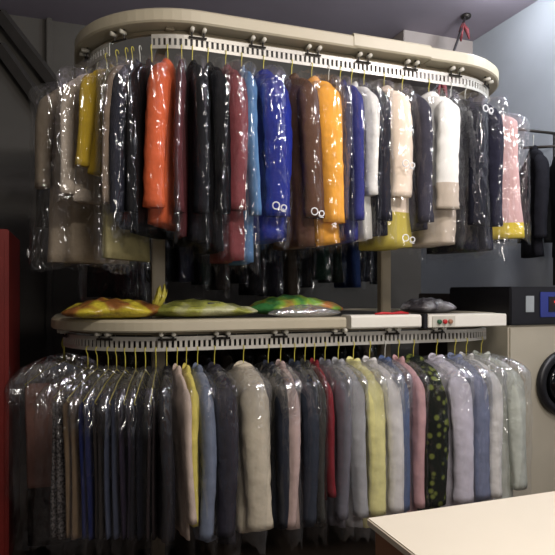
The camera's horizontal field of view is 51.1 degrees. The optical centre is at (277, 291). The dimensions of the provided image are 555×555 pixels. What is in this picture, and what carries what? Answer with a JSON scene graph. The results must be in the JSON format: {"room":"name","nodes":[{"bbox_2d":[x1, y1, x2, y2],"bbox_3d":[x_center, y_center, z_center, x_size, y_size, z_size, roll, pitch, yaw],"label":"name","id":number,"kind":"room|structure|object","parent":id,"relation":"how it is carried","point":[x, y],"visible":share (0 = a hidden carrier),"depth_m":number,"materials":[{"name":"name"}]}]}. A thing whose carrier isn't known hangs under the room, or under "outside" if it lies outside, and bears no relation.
{"room":"laundry","nodes":[
{"label":"laundry","id":0,"kind":"room"},
{"bbox_2d":[50,387,116,539],"bbox_3d":[-0.951,0.795,2.910,0.132,0.860,0.617,0,0,34],"label":"trousers","id":1,"kind":"object","parent":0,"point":[58,493],"visible":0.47,"depth_m":2.76,"materials":[{"name":"fabric"}]},
{"bbox_2d":[146,391,157,540],"bbox_3d":[-0.601,0.785,2.835,0.101,0.842,0.610,0,0,-5],"label":"trousers","id":2,"kind":"object","parent":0,"point":[151,499],"visible":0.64,"depth_m":2.66,"materials":[{"name":"fabric"}]},
{"bbox_2d":[12,464,374,554],"bbox_3d":[0.590,1.525,2.855,4.400,0.050,6.200,0,0,-19],"label":"floor","id":3,"kind":"structure","parent":0,"point":[327,539],"depth_m":3.44,"materials":[{"name":"tile"}]},
{"bbox_2d":[0,229,19,554],"bbox_3d":[-1.690,0.580,3.389,0.280,1.840,0.725,0,0,-19],"label":"tall cabinet","id":4,"kind":"object","parent":3,"relation":"on","point":[9,244],"visible":1,"depth_m":3.14,"materials":[{"name":"paint"}]},
{"bbox_2d":[51,8,505,554],"bbox_3d":[0.017,0.053,3.780,2.770,2.893,1.596,0,0,-19],"label":"conveyor","id":5,"kind":"object","parent":3,"relation":"on","point":[164,24],"visible":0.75,"depth_m":3.08,"materials":[{"name":"beige metal"}]},
{"bbox_2d":[24,341,101,386],"bbox_3d":[-1.182,0.394,3.209,0.403,0.251,0.005,0,0,-19],"label":"wire hanger","id":6,"kind":"object","parent":5,"relation":"hanging from","point":[62,341],"visible":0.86,"depth_m":3.21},
{"bbox_2d":[25,380,100,487],"bbox_3d":[-1.182,0.752,3.207,0.612,0.759,0.115,0,0,-20],"label":"trousers","id":7,"kind":"object","parent":6,"relation":"hanging from","point":[39,400],"visible":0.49,"depth_m":3.15,"materials":[{"name":"fabric"}]},
{"bbox_2d":[28,377,100,545],"bbox_3d":[-1.217,0.921,3.319,0.612,1.099,0.125,0,0,-21],"label":"trousers","id":8,"kind":"object","parent":6,"relation":"hanging from","point":[39,528],"visible":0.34,"depth_m":3.25,"materials":[{"name":"fabric"}]},
{"bbox_2d":[66,347,124,402],"bbox_3d":[-0.895,0.394,2.882,0.005,0.251,0.403,0,0,26],"label":"wire hanger","id":9,"kind":"object","parent":5,"relation":"hanging from","point":[96,347],"visible":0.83,"depth_m":2.87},
{"bbox_2d":[63,387,121,539],"bbox_3d":[-0.899,0.799,2.884,0.127,0.870,0.610,0,0,27],"label":"trousers","id":10,"kind":"object","parent":9,"relation":"hanging from","point":[70,410],"visible":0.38,"depth_m":2.72,"materials":[{"name":"fabric"}]},
{"bbox_2d":[78,388,127,540],"bbox_3d":[-0.841,0.789,2.854,0.118,0.853,0.616,0,0,18],"label":"trousers","id":11,"kind":"object","parent":5,"relation":"hanging from","point":[86,449],"visible":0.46,"depth_m":2.68,"materials":[{"name":"fabric"}]},
{"bbox_2d":[92,388,132,539],"bbox_3d":[-0.790,0.779,2.849,0.108,0.837,0.605,0,0,10],"label":"trousers","id":12,"kind":"object","parent":5,"relation":"hanging from","point":[98,411],"visible":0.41,"depth_m":2.67,"materials":[{"name":"fabric"}]},
{"bbox_2d":[61,284,166,318],"bbox_3d":[-0.819,0.045,2.916,0.511,0.177,0.314,0,0,-28],"label":"plastic bag","id":13,"kind":"object","parent":5,"relation":"on","point":[100,308],"visible":0.93,"depth_m":2.81,"materials":[{"name":"yellow plastic"}]},
{"bbox_2d":[104,388,137,539],"bbox_3d":[-0.743,0.783,2.839,0.125,0.835,0.610,0,0,6],"label":"trousers","id":14,"kind":"object","parent":5,"relation":"hanging from","point":[112,500],"visible":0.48,"depth_m":2.66,"materials":[{"name":"fabric"}]},
{"bbox_2d":[123,347,145,404],"bbox_3d":[-0.693,0.394,2.833,0.005,0.251,0.403,0,0,2],"label":"wire hanger","id":15,"kind":"object","parent":5,"relation":"hanging from","point":[135,347],"visible":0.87,"depth_m":2.82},
{"bbox_2d":[118,388,147,539],"bbox_3d":[-0.697,0.785,2.834,0.118,0.831,0.608,0,0,2],"label":"trousers","id":16,"kind":"object","parent":15,"relation":"hanging from","point":[124,413],"visible":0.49,"depth_m":2.65,"materials":[{"name":"fabric"}]},
{"bbox_2d":[129,388,156,540],"bbox_3d":[-0.639,0.785,2.835,0.111,0.846,0.615,0,0,0],"label":"trousers","id":17,"kind":"object","parent":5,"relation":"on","point":[139,412],"visible":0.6,"depth_m":2.66,"materials":[{"name":"fabric"}]},
{"bbox_2d":[153,299,257,316],"bbox_3d":[-0.427,0.084,3.093,0.641,0.099,0.386,0,0,-18],"label":"plastic bag","id":18,"kind":"object","parent":5,"relation":"on","point":[188,307],"visible":0.8,"depth_m":2.96,"materials":[{"name":"plastic"}]},
{"bbox_2d":[249,294,342,314],"bbox_3d":[0.098,0.074,3.350,0.582,0.121,0.354,0,0,-20],"label":"plastic bag","id":19,"kind":"object","parent":5,"relation":"on","point":[284,304],"visible":0.94,"depth_m":3.22,"materials":[{"name":"plastic"}]},
{"bbox_2d":[400,297,456,312],"bbox_3d":[0.956,0.084,3.682,0.347,0.101,0.267,0,0,-19],"label":"plastic bag","id":20,"kind":"object","parent":5,"relation":"on","point":[420,305],"visible":1,"depth_m":3.59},
{"label":"wire hanger","id":21,"kind":"object","parent":5,"relation":"hanging from","visible":0},
{"bbox_2d":[273,73,324,250],"bbox_3d":[0.073,-0.649,3.060,0.188,0.984,0.614,0,0,-25],"label":"coat","id":22,"kind":"object","parent":21,"relation":"hanging from","point":[306,181],"visible":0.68,"depth_m":2.86,"materials":[{"name":"fabric"}]},
{"label":"wire hanger","id":23,"kind":"object","parent":5,"relation":"hanging from","visible":0},
{"bbox_2d":[310,358,335,499],"bbox_3d":[0.195,0.728,3.106,0.108,0.744,0.579,0,0,-15],"label":"shirt","id":24,"kind":"object","parent":23,"relation":"hanging from","point":[329,473],"visible":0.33,"depth_m":2.88,"materials":[{"name":"fabric"}]},
{"label":"wire hanger","id":25,"kind":"object","parent":5,"relation":"hanging from","visible":0},
{"bbox_2d":[392,354,425,511],"bbox_3d":[0.677,0.833,3.275,0.130,0.955,0.583,0,0,-20],"label":"shirt","id":26,"kind":"object","parent":25,"relation":"hanging from","point":[416,389],"visible":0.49,"depth_m":3.05,"materials":[{"name":"fabric"}]},
{"label":"wire hanger","id":27,"kind":"object","parent":5,"relation":"hanging from","visible":0},
{"bbox_2d":[308,76,344,247],"bbox_3d":[0.180,-0.660,3.100,0.198,0.962,0.608,0,0,-24],"label":"coat","id":28,"kind":"object","parent":27,"relation":"hanging from","point":[327,228],"visible":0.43,"depth_m":2.86,"materials":[{"name":"fabric"}]},
{"label":"wire hanger","id":29,"kind":"object","parent":5,"relation":"hanging from","visible":0},
{"bbox_2d":[362,83,392,236],"bbox_3d":[0.479,-0.680,3.202,0.164,0.921,0.614,0,0,-19],"label":"coat","id":30,"kind":"object","parent":29,"relation":"hanging from","point":[381,210],"visible":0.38,"depth_m":2.95,"materials":[{"name":"fabric"}]},
{"label":"wire hanger","id":31,"kind":"object","parent":5,"relation":"hanging from","visible":0},
{"bbox_2d":[156,364,175,542],"bbox_3d":[-0.540,0.778,2.846,0.123,0.844,0.611,0,0,-9],"label":"coat","id":32,"kind":"object","parent":31,"relation":"hanging from","point":[166,494],"visible":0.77,"depth_m":2.61,"materials":[{"name":"fabric"}]},
{"label":"wire hanger","id":33,"kind":"object","parent":5,"relation":"hanging from","visible":0},
{"bbox_2d":[171,363,196,540],"bbox_3d":[-0.501,0.784,2.861,0.103,0.857,0.610,0,0,-22],"label":"coat","id":34,"kind":"object","parent":33,"relation":"hanging from","point":[185,506],"visible":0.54,"depth_m":2.69,"materials":[{"name":"fabric"}]},
{"label":"wire hanger","id":35,"kind":"object","parent":5,"relation":"hanging from","visible":0},
{"bbox_2d":[191,362,216,542],"bbox_3d":[-0.400,0.791,2.893,0.140,0.870,0.609,0,0,-21],"label":"coat","id":36,"kind":"object","parent":35,"relation":"hanging from","point":[207,447],"visible":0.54,"depth_m":2.66,"materials":[{"name":"fabric"}]},
{"label":"wire hanger","id":37,"kind":"object","parent":5,"relation":"hanging from","visible":0},
{"bbox_2d":[203,362,238,543],"bbox_3d":[-0.318,0.809,2.928,0.172,0.906,0.608,0,0,-23],"label":"coat","id":38,"kind":"object","parent":37,"relation":"hanging from","point":[225,401],"visible":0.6,"depth_m":2.69,"materials":[{"name":"fabric"}]},
{"label":"wire hanger","id":39,"kind":"object","parent":5,"relation":"hanging from","visible":0},
{"bbox_2d":[176,60,210,245],"bbox_3d":[-0.421,-0.651,2.886,0.143,0.979,0.613,0,0,-20],"label":"coat","id":40,"kind":"object","parent":39,"relation":"hanging from","point":[197,90],"visible":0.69,"depth_m":2.66,"materials":[{"name":"fabric"}]},
{"label":"wire hanger","id":41,"kind":"object","parent":5,"relation":"hanging from","visible":0},
{"bbox_2d":[102,60,131,203],"bbox_3d":[-0.730,-0.724,2.896,0.113,0.835,0.591,0,0,14],"label":"jacket","id":42,"kind":"object","parent":41,"relation":"hanging from","point":[109,81],"visible":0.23,"depth_m":2.65,"materials":[{"name":"fabric"}]},
{"label":"wire hanger","id":43,"kind":"object","parent":5,"relation":"hanging from","visible":0},
{"bbox_2d":[75,64,114,177],"bbox_3d":[-0.812,-0.819,2.937,0.125,0.644,0.591,0,0,24],"label":"jacket","id":44,"kind":"object","parent":43,"relation":"hanging from","point":[89,136],"visible":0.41,"depth_m":2.74,"materials":[{"name":"fabric"}]},
{"label":"wire hanger","id":45,"kind":"object","parent":5,"relation":"hanging from","visible":0},
{"bbox_2d":[109,59,140,229],"bbox_3d":[-0.682,-0.687,2.889,0.158,0.909,0.590,0,0,13],"label":"jacket","id":46,"kind":"object","parent":45,"relation":"hanging from","point":[117,126],"visible":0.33,"depth_m":2.64,"materials":[{"name":"fabric"}]},
{"bbox_2d":[419,293,449,359],"bbox_3d":[1.654,0.756,4.959,0.720,1.488,0.492,0,0,-19],"label":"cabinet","id":47,"kind":"object","parent":3,"relation":"on","point":[425,349],"visible":0.02,"depth_m":4.85,"materials":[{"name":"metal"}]},
{"bbox_2d":[367,491,554,554],"bbox_3d":[1.306,1.100,1.573,1.795,0.800,1.106,0,0,-19],"label":"table","id":48,"kind":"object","parent":3,"relation":"on","point":[520,525],"depth_m":1.72,"materials":[{"name":"beige laminate"}]},
{"bbox_2d":[448,287,554,496],"bbox_3d":[1.799,0.733,4.137,0.870,1.535,0.740,0,0,-19],"label":"machine","id":49,"kind":"object","parent":3,"relation":"on","point":[526,343],"visible":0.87,"depth_m":3.79,"materials":[{"name":"beige metal"}]},
{"bbox_2d":[0,14,420,463],"bbox_3d":[-0.419,-0.450,5.734,4.400,3.900,0.100,0,0,-19],"label":"wall","id":50,"kind":"structure","parent":0,"point":[18,112],"depth_m":5.14,"materials":[{"name":"paint"}]},
{"bbox_2d":[46,17,52,376],"bbox_3d":[-2.004,-0.450,5.094,0.055,3.900,0.060,0,0,-19],"label":"trim","id":51,"kind":"structure","parent":50,"relation":"attached to","point":[49,22],"depth_m":5.07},
{"bbox_2d":[359,30,472,97],"bbox_3d":[1.367,-2.180,5.840,0.760,0.440,0.880,0,0,-19],"label":"trim","id":52,"kind":"structure","parent":50,"relation":"attached to","point":[436,41],"depth_m":5.51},
{"bbox_2d":[0,0,537,64],"bbox_3d":[0.590,-2.425,2.855,4.400,0.050,6.200,0,0,-19],"label":"ceiling","id":53,"kind":"structure","parent":0,"point":[377,18],"depth_m":4.95,"materials":[{"name":"paint"}]},
{"bbox_2d":[421,0,554,292],"bbox_3d":[2.635,-0.450,3.519,0.100,3.900,6.100,0,0,-19],"label":"wall","id":54,"kind":"structure","parent":0,"point":[521,48],"depth_m":4.99,"materials":[{"name":"paint"}]},
{"bbox_3d":[-1.433,-0.450,2.094,0.080,3.900,6.100,0,0,-19],"label":"wall","id":55,"kind":"structure","parent":0,"visible":0},
{"bbox_2d":[0,9,64,107],"bbox_3d":[-2.024,-1.741,5.023,0.795,1.310,0.137,0,0,-19],"label":"trim","id":56,"kind":"structure","parent":55,"relation":"attached to","point":[7,23],"depth_m":4.94,"materials":[{"name":"paint"}]},
{"label":"wire hanger","id":57,"kind":"object","parent":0,"visible":0},
{"bbox_2d":[226,360,273,532],"bbox_3d":[-0.175,0.789,2.974,0.244,0.865,0.617,0,0,-19],"label":"coat","id":58,"kind":"object","parent":57,"relation":"hanging from","point":[253,495],"visible":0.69,"depth_m":2.74,"materials":[{"name":"fabric"}]},
{"label":"wire hanger","id":59,"kind":"object","parent":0,"visible":0},
{"bbox_2d":[274,359,300,529],"bbox_3d":[0.011,0.800,3.040,0.144,0.888,0.610,0,0,-16],"label":"coat","id":60,"kind":"object","parent":59,"relation":"hanging from","point":[293,399],"visible":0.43,"depth_m":2.79,"materials":[{"name":"fabric"}]},
{"label":"wire hanger","id":61,"kind":"object","parent":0,"visible":0},
{"bbox_2d":[331,357,368,527],"bbox_3d":[0.334,0.808,3.157,0.158,0.905,0.611,0,0,-21],"label":"coat","id":62,"kind":"object","parent":61,"relation":"hanging from","point":[358,501],"visible":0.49,"depth_m":2.91,"materials":[{"name":"fabric"}]},
{"bbox_3d":[0.416,0.374,3.181,0.005,0.211,0.403,0,0,-24],"label":"wire hanger","id":63,"kind":"object","parent":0,"visible":0},
{"bbox_2d":[345,356,385,527],"bbox_3d":[0.417,0.824,3.178,0.181,0.936,0.614,0,0,-24],"label":"coat","id":64,"kind":"object","parent":63,"relation":"hanging from","point":[375,418],"visible":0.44,"depth_m":2.94,"materials":[{"name":"fabric"}]},
{"label":"wire hanger","id":65,"kind":"object","parent":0,"visible":0},
{"bbox_2d":[361,356,403,516],"bbox_3d":[0.510,0.822,3.219,0.167,0.932,0.611,0,0,-22],"label":"coat","id":66,"kind":"object","parent":65,"relation":"hanging from","point":[394,433],"visible":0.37,"depth_m":2.98,"materials":[{"name":"fabric"}]},
{"label":"wire hanger","id":67,"kind":"object","parent":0,"visible":0},
{"bbox_2d":[424,353,473,507],"bbox_3d":[0.923,0.843,3.364,0.208,0.974,0.616,0,0,-20],"label":"coat","id":68,"kind":"object","parent":67,"relation":"hanging from","point":[460,471],"visible":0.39,"depth_m":3.12,"materials":[{"name":"fabric"}]},
{"label":"wire hanger","id":69,"kind":"object","parent":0,"visible":0},
{"bbox_2d":[459,351,502,501],"bbox_3d":[1.119,0.862,3.434,0.150,1.011,0.611,0,0,-27],"label":"coat","id":70,"kind":"object","parent":69,"relation":"hanging from","point":[493,384],"visible":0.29,"depth_m":3.19,"materials":[{"name":"fabric"}]},
{"label":"wire hanger","id":71,"kind":"object","parent":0,"visible":0},
{"bbox_2d":[472,350,526,499],"bbox_3d":[1.236,0.888,3.526,0.208,1.048,0.610,0,0,-43],"label":"coat","id":72,"kind":"object","parent":71,"relation":"hanging from","point":[514,471],"visible":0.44,"depth_m":3.34,"materials":[{"name":"fabric"}]},
{"label":"wire hanger","id":73,"kind":"object","parent":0,"visible":0},
{"bbox_2d":[334,242,360,287],"bbox_3d":[0.567,-0.562,4.746,0.168,1.158,0.617,0,0,-19],"label":"coat","id":74,"kind":"object","parent":73,"relation":"hanging from","point":[350,252],"visible":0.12,"depth_m":4.58,"materials":[{"name":"fabric"}]},
{"label":"wire hanger","id":75,"kind":"object","parent":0,"visible":0},
{"bbox_2d":[312,246,331,280],"bbox_3d":[0.305,-0.583,4.660,0.162,1.117,0.614,0,0,-20],"label":"coat","id":76,"kind":"object","parent":75,"relation":"hanging from","point":[321,265],"visible":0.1,"depth_m":4.49,"materials":[{"name":"fabric"}]},
{"bbox_3d":[-1.105,-1.123,3.353,0.403,0.211,0.005,0,0,-16],"label":"wire hanger","id":77,"kind":"object","parent":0,"visible":0},
{"bbox_2d":[36,189,49,227],"bbox_3d":[-1.111,-0.647,3.356,0.613,0.987,0.126,0,0,-16],"label":"coat","id":78,"kind":"object","parent":77,"relation":"hanging from","point":[42,196],"visible":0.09,"depth_m":3.27,"materials":[{"name":"fabric"}]},
{"bbox_3d":[0.180,-1.123,4.614,0.005,0.211,0.393,0,0,-16],"label":"wire hanger","id":79,"kind":"object","parent":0,"visible":0},
{"bbox_2d":[297,248,311,287],"bbox_3d":[0.178,-0.549,4.614,0.178,1.166,0.613,0,0,-16],"label":"coat","id":80,"kind":"object","parent":79,"relation":"hanging from","point":[304,256],"visible":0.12,"depth_m":4.43,"materials":[{"name":"fabric"}]},
{"label":"wire hanger","id":81,"kind":"object","parent":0,"visible":0},
{"bbox_2d":[282,249,298,294],"bbox_3d":[0.057,-0.517,4.574,0.158,1.248,0.611,0,0,-20],"label":"coat","id":82,"kind":"object","parent":81,"relation":"hanging from","point":[289,257],"visible":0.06,"depth_m":4.40,"materials":[{"name":"fabric"}]},
{"label":"wire hanger","id":83,"kind":"object","parent":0,"visible":0},
{"bbox_2d":[257,243,282,296],"bbox_3d":[-0.078,-0.526,4.524,0.166,1.229,0.613,0,0,-19],"label":"coat","id":84,"kind":"object","parent":83,"relation":"hanging from","point":[271,259],"visible":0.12,"depth_m":4.37,"materials":[{"name":"fabric"}]},
{"label":"wire hanger","id":85,"kind":"object","parent":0,"visible":0},
{"bbox_2d":[238,244,263,294],"bbox_3d":[-0.201,-0.534,4.478,0.177,1.215,0.616,0,0,-20],"label":"coat","id":86,"kind":"object","parent":85,"relation":"hanging from","point":[254,285],"visible":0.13,"depth_m":4.30,"materials":[{"name":"fabric"}]},
{"label":"wire hanger","id":87,"kind":"object","parent":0,"visible":0},
{"bbox_2d":[206,263,230,289],"bbox_3d":[-0.452,-0.544,4.390,0.162,1.193,0.615,0,0,-20],"label":"coat","id":88,"kind":"object","parent":87,"relation":"hanging from","point":[220,272],"visible":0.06,"depth_m":4.22,"materials":[{"name":"fabric"}]},
{"label":"wire hanger","id":89,"kind":"object","parent":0,"visible":0},
{"bbox_2d":[191,254,211,284],"bbox_3d":[-0.577,-0.565,4.344,0.178,1.153,0.610,0,0,-15],"label":"coat","id":90,"kind":"object","parent":89,"relation":"hanging from","point":[202,272],"visible":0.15,"depth_m":4.17,"materials":[{"name":"fabric"}]},
{"label":"wire hanger","id":91,"kind":"object","parent":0,"visible":0},
{"bbox_2d":[172,231,193,281],"bbox_3d":[-0.713,-0.585,4.303,0.185,1.113,0.613,0,0,-14],"label":"coat","id":92,"kind":"object","parent":91,"relation":"hanging from","point":[183,255],"visible":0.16,"depth_m":4.14,"materials":[{"name":"fabric"}]},
{"label":"wire hanger","id":93,"kind":"object","parent":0,"visible":0},
{"bbox_2d":[27,87,128,263],"bbox_3d":[-1.030,-0.614,3.159,0.610,1.038,0.309,0,0,-29],"label":"coat","id":94,"kind":"object","parent":93,"relation":"hanging from","point":[75,228],"visible":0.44,"depth_m":3.02,"materials":[{"name":"fabric"}]},
{"bbox_3d":[-1.145,-1.123,4.006,0.393,0.211,0.005,0,0,26],"label":"wire hanger","id":95,"kind":"object","parent":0,"visible":0},
{"bbox_2d":[87,261,138,296],"bbox_3d":[-1.149,-0.526,4.003,0.617,1.231,0.158,0,0,27],"label":"coat","id":96,"kind":"object","parent":95,"relation":"hanging from","point":[103,280],"visible":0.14,"depth_m":3.92,"materials":[{"name":"fabric"}]},
{"label":"wire hanger","id":97,"kind":"object","parent":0,"visible":0},
{"bbox_2d":[143,58,177,230],"bbox_3d":[-0.545,-0.696,2.870,0.188,0.890,0.611,0,0,4],"label":"coat","id":98,"kind":"object","parent":97,"relation":"hanging from","point":[158,173],"visible":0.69,"depth_m":2.63,"materials":[{"name":"fabric"}]},
{"label":"wire hanger","id":99,"kind":"object","parent":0,"visible":0},
{"bbox_2d":[70,343,124,388],"bbox_3d":[-1.243,0.867,3.989,0.607,1.021,0.180,0,0,34],"label":"coat","id":100,"kind":"object","parent":99,"relation":"hanging from","point":[91,362],"visible":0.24,"depth_m":3.90,"materials":[{"name":"plastic"}]},
{"label":"wire hanger","id":101,"kind":"object","parent":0,"visible":0},
{"bbox_2d":[517,145,549,257],"bbox_3d":[1.882,-0.663,4.287,0.138,0.807,0.518,0,0,9],"label":"coat","id":102,"kind":"object","parent":101,"relation":"hanging from","point":[534,175],"visible":0.94,"depth_m":4.12,"materials":[{"name":"fabric"}]},
{"label":"wire hanger","id":103,"kind":"object","parent":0,"visible":0},
{"bbox_2d":[544,156,554,257],"bbox_3d":[2.082,-0.663,4.225,0.141,0.807,0.512,0,0,9],"label":"coat","id":104,"kind":"object","parent":103,"relation":"hanging from","point":[550,238],"visible":0.8,"depth_m":4.36,"materials":[{"name":"fabric"}]},
{"label":"wire hanger","id":105,"kind":"object","parent":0,"visible":0},
{"bbox_2d":[492,115,524,239],"bbox_3d":[1.323,-0.698,3.647,0.505,0.853,0.154,0,0,30],"label":"dress","id":106,"kind":"object","parent":105,"relation":"hanging from","point":[513,224],"visible":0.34,"depth_m":3.55,"materials":[{"name":"fabric"}]},
{"label":"wire hanger","id":107,"kind":"object","parent":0,"visible":0},
{"bbox_2d":[193,62,230,254],"bbox_3d":[-0.354,-0.635,2.914,0.142,1.012,0.611,0,0,-24],"label":"coat","id":108,"kind":"object","parent":107,"relation":"hanging from","point":[220,138],"visible":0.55,"depth_m":2.69,"materials":[{"name":"fabric"}]},
{"label":"wire hanger","id":109,"kind":"object","parent":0,"visible":0},
{"bbox_2d":[125,58,165,239],"bbox_3d":[-0.618,-0.681,2.880,0.132,0.919,0.596,0,0,10],"label":"jacket","id":110,"kind":"object","parent":109,"relation":"hanging from","point":[136,96],"visible":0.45,"depth_m":2.66,"materials":[{"name":"fabric"}]},
{"label":"wire hanger","id":111,"kind":"object","parent":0,"visible":0},
{"bbox_2d":[173,59,187,239],"bbox_3d":[-0.479,-0.674,2.875,0.100,0.934,0.590,0,0,-5],"label":"jacket","id":112,"kind":"object","parent":111,"relation":"hanging from","point":[180,152],"visible":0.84,"depth_m":2.65,"materials":[{"name":"fabric"}]},
{"label":"wire hanger","id":113,"kind":"object","parent":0,"visible":0},
{"bbox_2d":[253,69,291,243],"bbox_3d":[-0.071,-0.664,3.008,0.265,0.954,0.594,0,0,-17],"label":"jacket","id":114,"kind":"object","parent":113,"relation":"hanging from","point":[274,129],"visible":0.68,"depth_m":2.78,"materials":[{"name":"fabric"}]},
{"label":"wire hanger","id":115,"kind":"object","parent":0,"visible":0},
{"bbox_2d":[328,78,351,239],"bbox_3d":[0.281,-0.674,3.133,0.133,0.933,0.591,0,0,-17],"label":"jacket","id":116,"kind":"object","parent":115,"relation":"hanging from","point":[345,98],"visible":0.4,"depth_m":2.89,"materials":[{"name":"fabric"}]},
{"label":"wire hanger","id":117,"kind":"object","parent":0,"visible":0},
{"bbox_2d":[359,85,414,250],"bbox_3d":[0.590,-0.661,3.240,0.249,0.960,0.591,0,0,-10],"label":"jacket","id":118,"kind":"object","parent":117,"relation":"hanging from","point":[399,235],"visible":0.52,"depth_m":3.02,"materials":[{"name":"fabric"}]},
{"label":"wire hanger","id":119,"kind":"object","parent":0,"visible":0},
{"bbox_2d":[401,88,433,231],"bbox_3d":[0.711,-0.709,3.287,0.159,0.865,0.589,0,0,-19],"label":"jacket","id":120,"kind":"object","parent":119,"relation":"hanging from","point":[421,213],"visible":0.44,"depth_m":3.06,"materials":[{"name":"fabric"}]},
{"label":"wire hanger","id":121,"kind":"object","parent":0,"visible":0},
{"bbox_2d":[255,360,289,528],"bbox_3d":[-0.047,0.791,3.016,0.142,0.871,0.588,0,0,-21],"label":"jacket","id":122,"kind":"object","parent":121,"relation":"hanging from","point":[275,387],"visible":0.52,"depth_m":2.81,"materials":[{"name":"fabric"}]},
{"label":"wire hanger","id":123,"kind":"object","parent":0,"visible":0},
{"bbox_2d":[286,358,319,527],"bbox_3d":[0.091,0.798,3.062,0.152,0.884,0.591,0,0,-20],"label":"jacket","id":124,"kind":"object","parent":123,"relation":"hanging from","point":[308,399],"visible":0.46,"depth_m":2.84,"materials":[{"name":"fabric"}]},
{"label":"wire hanger","id":125,"kind":"object","parent":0,"visible":0},
{"bbox_2d":[300,358,325,526],"bbox_3d":[0.143,0.801,3.087,0.113,0.890,0.591,0,0,-18],"label":"jacket","id":126,"kind":"object","parent":125,"relation":"hanging from","point":[321,513],"visible":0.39,"depth_m":2.85,"materials":[{"name":"fabric"}]},
{"label":"wire hanger","id":127,"kind":"object","parent":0,"visible":0},
{"bbox_2d":[319,357,351,527],"bbox_3d":[0.253,0.802,3.119,0.135,0.891,0.593,0,0,-23],"label":"jacket","id":128,"kind":"object","parent":127,"relation":"hanging from","point":[337,509],"visible":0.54,"depth_m":2.91,"materials":[{"name":"fabric"}]},
{"label":"wire hanger","id":129,"kind":"object","parent":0,"visible":0},
{"bbox_2d":[210,64,247,263],"bbox_3d":[-0.258,-0.621,2.947,0.167,1.040,0.611,0,0,-16],"label":"coat","id":130,"kind":"object","parent":129,"relation":"hanging from","point":[233,223],"visible":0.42,"depth_m":2.71,"materials":[{"name":"fabric"}]},
{"label":"wire hanger","id":131,"kind":"object","parent":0,"visible":0},
{"bbox_2d":[377,355,410,513],"bbox_3d":[0.598,0.829,3.246,0.167,0.946,0.592,0,0,-11],"label":"jacket","id":132,"kind":"object","parent":131,"relation":"hanging from","point":[397,375],"visible":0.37,"depth_m":3.01,"materials":[{"name":"fabric"}]},
{"label":"wire hanger","id":133,"kind":"object","parent":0,"visible":0},
{"bbox_2d":[404,354,448,510],"bbox_3d":[0.775,0.828,3.305,0.278,0.945,0.595,0,0,-19],"label":"jacket","id":134,"kind":"object","parent":133,"relation":"hanging from","point":[437,421],"visible":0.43,"depth_m":3.07,"materials":[{"name":"fabric"}]},
{"label":"wire hanger","id":135,"kind":"object","parent":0,"visible":0},
{"bbox_2d":[445,352,490,503],"bbox_3d":[1.042,0.851,3.400,0.181,0.990,0.593,0,0,-21],"label":"jacket","id":136,"kind":"object","parent":135,"relation":"hanging from","point":[479,390],"visible":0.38,"depth_m":3.17,"materials":[{"name":"fabric"}]},
{"label":"wire hanger","id":137,"kind":"object","parent":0,"visible":0},
{"bbox_2d":[409,91,460,247],"bbox_3d":[0.876,-0.676,3.339,0.290,0.930,0.602,0,0,-15],"label":"padded jacket","id":138,"kind":"object","parent":137,"relation":"hanging from","point":[446,118],"visible":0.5,"depth_m":3.11,"materials":[{"name":"fabric"}]},
{"label":"wire hanger","id":139,"kind":"object","parent":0,"visible":0},
{"bbox_2d":[426,94,492,253],"bbox_3d":[1.011,-0.663,3.384,0.191,0.956,0.604,0,0,-24],"label":"padded jacket","id":140,"kind":"object","parent":139,"relation":"hanging from","point":[474,133],"visible":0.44,"depth_m":3.18,"materials":[{"name":"fabric"}]},
{"label":"wire hanger","id":141,"kind":"object","parent":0,"visible":0},
{"bbox_2d":[451,97,503,253],"bbox_3d":[1.109,-0.654,3.430,0.164,0.973,0.605,0,0,-31],"label":"padded jacket","id":142,"kind":"object","parent":141,"relation":"hanging from","point":[494,217],"visible":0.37,"depth_m":3.21,"materials":[{"name":"fabric"}]},
{"bbox_3d":[-0.184,-1.123,2.971,0.005,0.211,0.403,0,0,-14],"label":"wire hanger","id":143,"kind":"object","parent":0,"visible":0},
{"bbox_2d":[229,66,261,265],"bbox_3d":[-0.185,-0.604,2.969,0.134,1.058,0.612,0,0,-14],"label":"coat","id":144,"kind":"object","parent":143,"relation":"hanging from","point":[253,193],"visible":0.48,"depth_m":2.73,"materials":[{"name":"fabric"}]},
{"label":"wire hanger","id":145,"kind":"object","parent":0,"visible":0},
{"bbox_2d":[59,67,102,205],"bbox_3d":[-0.874,-0.769,2.975,0.114,0.743,0.577,0,0,40],"label":"shirt","id":146,"kind":"object","parent":145,"relation":"hanging from","point":[84,187],"visible":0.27,"depth_m":2.81,"materials":[{"name":"fabric"}]},
{"label":"wire hanger","id":147,"kind":"object","parent":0,"visible":0},
{"bbox_2d":[326,80,364,245],"bbox_3d":[0.342,-0.677,3.152,0.140,0.928,0.579,0,0,-20],"label":"shirt","id":148,"kind":"object","parent":147,"relation":"hanging from","point":[356,185],"visible":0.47,"depth_m":2.93,"materials":[{"name":"fabric"}]},
{"label":"wire hanger","id":149,"kind":"object","parent":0,"visible":0},
{"bbox_2d":[351,81,379,241],"bbox_3d":[0.406,-0.684,3.173,0.146,0.914,0.583,0,0,-24],"label":"shirt","id":150,"kind":"object","parent":149,"relation":"hanging from","point":[370,100],"visible":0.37,"depth_m":2.97,"materials":[{"name":"fabric"}]},
{"label":"wire hanger","id":151,"kind":"object","parent":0,"visible":0},
{"bbox_2d":[182,363,198,526],"bbox_3d":[-0.454,0.753,2.880,0.112,0.795,0.578,0,0,-19],"label":"shirt","id":152,"kind":"object","parent":151,"relation":"hanging from","point":[186,370],"visible":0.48,"depth_m":2.65,"materials":[{"name":"fabric"}]},
{"label":"wire hanger","id":153,"kind":"object","parent":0,"visible":0},
{"bbox_2d":[101,67,149,261],"bbox_3d":[-0.760,-0.619,2.913,0.122,1.023,0.506,0,0,17],"label":"dress","id":154,"kind":"object","parent":153,"relation":"hanging from","point":[118,243],"visible":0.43,"depth_m":2.78,"materials":[{"name":"fabric"}]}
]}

